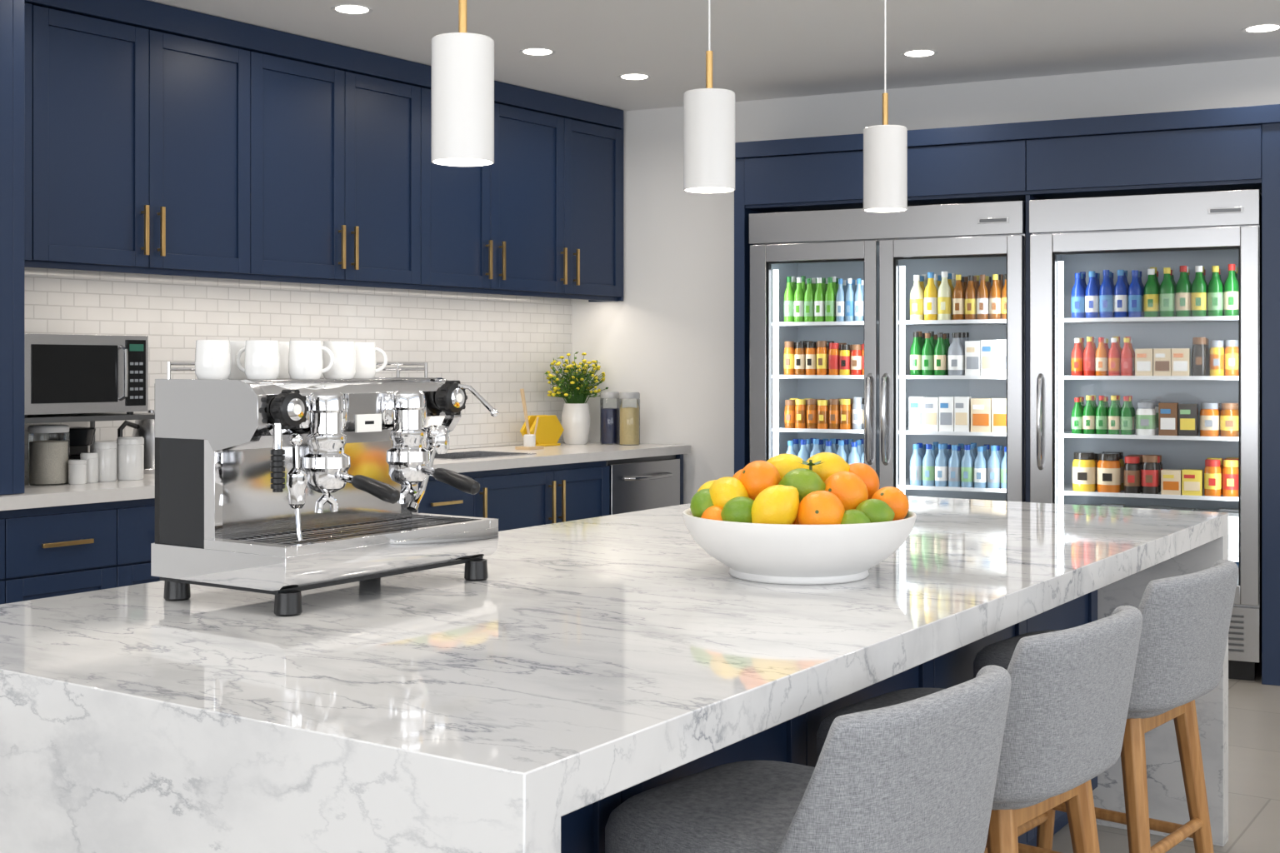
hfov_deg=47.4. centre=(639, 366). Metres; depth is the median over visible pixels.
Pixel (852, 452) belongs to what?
water bottles
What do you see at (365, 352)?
coffee mug
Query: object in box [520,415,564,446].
napkin holder
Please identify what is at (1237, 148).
surround
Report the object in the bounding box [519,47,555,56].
recessed light
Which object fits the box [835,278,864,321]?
water bottles
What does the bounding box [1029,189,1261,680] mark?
fridge
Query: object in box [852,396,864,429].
carton
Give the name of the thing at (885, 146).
pendant lamp
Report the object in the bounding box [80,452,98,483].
ceramic canister
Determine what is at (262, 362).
coffee mug
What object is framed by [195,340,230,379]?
coffee mug
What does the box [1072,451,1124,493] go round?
jars
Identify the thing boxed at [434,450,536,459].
sink
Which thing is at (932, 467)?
water bottles
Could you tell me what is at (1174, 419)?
boxes
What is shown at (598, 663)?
kitchen island
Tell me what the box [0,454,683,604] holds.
base cabinet
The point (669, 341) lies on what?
wall
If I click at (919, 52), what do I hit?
recessed light
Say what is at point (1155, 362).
cartons
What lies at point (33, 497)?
countertop
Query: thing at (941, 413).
cartons
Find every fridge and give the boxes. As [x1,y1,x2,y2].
[749,200,1025,502]
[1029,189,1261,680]
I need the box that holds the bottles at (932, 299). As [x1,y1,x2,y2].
[910,271,955,320]
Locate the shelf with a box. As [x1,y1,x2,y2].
[24,412,154,452]
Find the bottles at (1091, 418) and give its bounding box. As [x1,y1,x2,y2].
[1070,395,1135,434]
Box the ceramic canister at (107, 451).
[92,441,117,481]
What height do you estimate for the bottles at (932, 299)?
0.231 m
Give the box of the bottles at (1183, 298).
[1143,264,1238,317]
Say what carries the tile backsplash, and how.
attached to the wall at (562, 442)
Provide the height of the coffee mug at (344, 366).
0.070 m
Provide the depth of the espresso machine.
2.54 m
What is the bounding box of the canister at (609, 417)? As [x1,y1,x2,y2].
[600,391,619,444]
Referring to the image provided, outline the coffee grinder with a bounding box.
[48,426,95,459]
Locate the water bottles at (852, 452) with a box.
[785,438,864,464]
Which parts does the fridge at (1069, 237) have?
door handle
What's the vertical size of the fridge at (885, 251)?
2.070 m
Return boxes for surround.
[734,104,1279,685]
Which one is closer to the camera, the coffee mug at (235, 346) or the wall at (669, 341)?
the coffee mug at (235, 346)
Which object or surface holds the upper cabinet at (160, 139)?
attached to the wall at (562, 442)
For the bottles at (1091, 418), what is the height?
0.175 m
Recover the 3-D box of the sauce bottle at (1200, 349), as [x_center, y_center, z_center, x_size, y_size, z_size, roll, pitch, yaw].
[2.462,-0.042,6.402,0.064,0.171,0.204,0,0,25]
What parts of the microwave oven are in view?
handle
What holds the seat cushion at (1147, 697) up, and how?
on the counter stool at (1187, 618)
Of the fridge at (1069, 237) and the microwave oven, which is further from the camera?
the fridge at (1069, 237)
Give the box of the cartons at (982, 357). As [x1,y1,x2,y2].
[965,339,1005,375]
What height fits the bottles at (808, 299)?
0.231 m
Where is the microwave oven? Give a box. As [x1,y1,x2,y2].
[24,334,148,417]
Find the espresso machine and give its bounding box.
[150,362,498,616]
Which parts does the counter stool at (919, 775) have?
backrest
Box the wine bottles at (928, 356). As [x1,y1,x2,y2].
[910,331,949,375]
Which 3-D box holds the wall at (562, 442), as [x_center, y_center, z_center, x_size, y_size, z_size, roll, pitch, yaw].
[-3.188,-0.020,4.317,0.103,2.700,9.750,0,0,37]
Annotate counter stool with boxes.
[605,665,1011,852]
[816,605,1142,852]
[973,560,1238,852]
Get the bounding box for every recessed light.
[330,4,373,14]
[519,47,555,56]
[617,73,651,80]
[900,49,938,58]
[1241,23,1279,33]
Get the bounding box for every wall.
[24,441,564,477]
[572,56,1279,504]
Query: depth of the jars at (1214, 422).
6.29 m
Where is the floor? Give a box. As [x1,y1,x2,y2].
[1051,655,1279,852]
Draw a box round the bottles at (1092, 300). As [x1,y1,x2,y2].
[1070,270,1144,318]
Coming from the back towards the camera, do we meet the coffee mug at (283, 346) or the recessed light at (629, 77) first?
the recessed light at (629, 77)
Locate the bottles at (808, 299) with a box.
[784,275,839,322]
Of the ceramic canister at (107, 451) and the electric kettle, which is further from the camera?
the electric kettle
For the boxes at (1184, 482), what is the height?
0.111 m
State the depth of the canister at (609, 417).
7.66 m
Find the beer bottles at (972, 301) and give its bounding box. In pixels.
[952,274,1005,319]
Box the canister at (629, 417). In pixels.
[619,392,639,445]
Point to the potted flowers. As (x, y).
(576, 417)
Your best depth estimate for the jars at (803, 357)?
7.09 m
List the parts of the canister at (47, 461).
lid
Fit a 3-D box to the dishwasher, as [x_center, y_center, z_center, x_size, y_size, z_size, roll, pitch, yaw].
[-0.166,0.894,7.516,0.611,0.872,0.585,0,0,37]
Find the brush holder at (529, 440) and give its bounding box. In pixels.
[515,388,543,449]
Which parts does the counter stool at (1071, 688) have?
backrest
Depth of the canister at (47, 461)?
5.03 m
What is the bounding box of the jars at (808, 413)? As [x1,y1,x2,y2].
[784,398,852,429]
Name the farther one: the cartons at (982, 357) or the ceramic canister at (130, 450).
the cartons at (982, 357)
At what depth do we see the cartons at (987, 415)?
6.71 m
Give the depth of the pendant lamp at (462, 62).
2.52 m
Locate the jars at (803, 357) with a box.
[784,340,834,374]
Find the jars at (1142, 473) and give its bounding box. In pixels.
[1123,455,1162,494]
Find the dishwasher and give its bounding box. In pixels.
[605,455,679,514]
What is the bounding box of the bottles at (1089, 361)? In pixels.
[1070,336,1134,375]
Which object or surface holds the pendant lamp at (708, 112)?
hanging from the ceiling
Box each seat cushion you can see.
[605,760,814,852]
[816,688,1048,810]
[973,630,1173,719]
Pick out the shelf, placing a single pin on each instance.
(92, 417)
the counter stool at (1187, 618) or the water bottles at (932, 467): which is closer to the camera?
the counter stool at (1187, 618)
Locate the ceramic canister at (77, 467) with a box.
[68,459,86,484]
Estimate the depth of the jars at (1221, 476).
6.28 m
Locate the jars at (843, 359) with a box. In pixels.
[828,343,864,374]
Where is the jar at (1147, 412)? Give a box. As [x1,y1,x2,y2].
[1135,400,1159,435]
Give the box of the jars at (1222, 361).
[1209,340,1238,376]
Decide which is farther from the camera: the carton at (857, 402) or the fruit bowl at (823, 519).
the carton at (857, 402)
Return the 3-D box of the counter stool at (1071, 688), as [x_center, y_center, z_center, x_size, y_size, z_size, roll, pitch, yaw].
[0.608,0.882,2.638,0.517,0.900,0.491,0,0,40]
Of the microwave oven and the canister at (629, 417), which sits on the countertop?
the canister at (629, 417)
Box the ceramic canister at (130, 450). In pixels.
[116,436,144,480]
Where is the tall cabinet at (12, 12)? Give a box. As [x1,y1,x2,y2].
[0,0,24,494]
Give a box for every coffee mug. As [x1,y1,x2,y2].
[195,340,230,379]
[228,340,248,379]
[235,340,279,379]
[277,341,290,379]
[288,340,334,379]
[322,341,355,379]
[352,342,387,379]
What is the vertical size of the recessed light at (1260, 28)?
0.004 m
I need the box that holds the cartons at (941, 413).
[909,396,971,431]
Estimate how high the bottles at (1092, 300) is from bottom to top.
0.221 m
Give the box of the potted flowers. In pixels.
[545,351,608,444]
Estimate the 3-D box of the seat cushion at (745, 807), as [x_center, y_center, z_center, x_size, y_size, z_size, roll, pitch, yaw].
[0.210,0.683,2.127,0.436,0.114,0.426,0,0,40]
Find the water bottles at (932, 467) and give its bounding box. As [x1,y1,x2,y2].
[910,441,1005,489]
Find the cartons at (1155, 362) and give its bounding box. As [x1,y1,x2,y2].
[1135,348,1190,375]
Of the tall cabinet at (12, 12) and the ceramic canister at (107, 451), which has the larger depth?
the ceramic canister at (107, 451)
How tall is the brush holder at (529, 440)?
0.301 m
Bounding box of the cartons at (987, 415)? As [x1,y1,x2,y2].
[970,398,1005,432]
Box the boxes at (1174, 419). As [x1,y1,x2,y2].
[1158,402,1198,436]
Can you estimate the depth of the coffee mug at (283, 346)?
2.70 m
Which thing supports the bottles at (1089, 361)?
in the fridge at (1069, 237)
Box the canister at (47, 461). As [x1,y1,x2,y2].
[27,425,69,485]
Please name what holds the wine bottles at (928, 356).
in the fridge at (885, 251)
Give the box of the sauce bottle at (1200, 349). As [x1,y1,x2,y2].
[1191,337,1209,375]
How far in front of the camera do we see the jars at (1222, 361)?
6.28 m
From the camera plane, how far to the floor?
4.67 m
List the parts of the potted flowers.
pot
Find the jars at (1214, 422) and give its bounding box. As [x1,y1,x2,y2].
[1200,402,1238,437]
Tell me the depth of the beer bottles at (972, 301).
6.73 m
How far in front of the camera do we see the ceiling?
6.03 m
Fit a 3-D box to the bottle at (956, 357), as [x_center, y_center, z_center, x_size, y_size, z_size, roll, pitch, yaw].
[1.513,-0.059,6.879,0.080,0.207,0.258,0,0,25]
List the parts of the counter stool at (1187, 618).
backrest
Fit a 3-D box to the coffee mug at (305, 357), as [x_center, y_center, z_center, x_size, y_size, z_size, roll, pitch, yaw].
[-0.596,-0.011,2.626,0.074,0.070,0.061,0,0,-35]
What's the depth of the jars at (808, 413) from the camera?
7.07 m
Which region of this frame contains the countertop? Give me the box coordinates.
[0,442,690,510]
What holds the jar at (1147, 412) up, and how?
in the fridge at (1069, 237)
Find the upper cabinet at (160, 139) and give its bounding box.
[24,0,623,302]
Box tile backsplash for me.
[24,267,572,476]
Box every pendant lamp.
[431,0,494,166]
[683,0,734,193]
[863,0,907,212]
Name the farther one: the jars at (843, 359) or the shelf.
the jars at (843, 359)
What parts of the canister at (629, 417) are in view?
lid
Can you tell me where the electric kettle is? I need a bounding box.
[117,410,154,474]
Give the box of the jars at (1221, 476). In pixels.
[1204,457,1238,497]
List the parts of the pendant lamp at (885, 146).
stem and cord, lamp shade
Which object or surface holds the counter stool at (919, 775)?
on the floor
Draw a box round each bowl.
[682,452,916,584]
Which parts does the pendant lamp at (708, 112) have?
stem and cord, lamp shade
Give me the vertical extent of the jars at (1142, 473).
0.170 m
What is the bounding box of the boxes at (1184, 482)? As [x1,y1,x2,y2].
[1160,469,1203,495]
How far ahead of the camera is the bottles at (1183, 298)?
6.34 m
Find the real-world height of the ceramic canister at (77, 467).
0.085 m
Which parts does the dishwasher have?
handle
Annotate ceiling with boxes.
[146,0,1279,111]
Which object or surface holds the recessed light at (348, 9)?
in the ceiling
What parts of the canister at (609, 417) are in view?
lid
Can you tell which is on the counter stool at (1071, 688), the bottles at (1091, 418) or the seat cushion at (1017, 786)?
the seat cushion at (1017, 786)
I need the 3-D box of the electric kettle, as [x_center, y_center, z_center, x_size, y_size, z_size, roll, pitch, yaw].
[-1.905,0.288,5.642,0.184,0.243,0.195,0,0,-6]
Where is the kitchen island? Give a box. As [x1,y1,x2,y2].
[0,495,1228,852]
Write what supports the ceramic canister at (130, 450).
on the countertop
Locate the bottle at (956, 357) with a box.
[947,332,969,375]
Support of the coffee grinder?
on the countertop

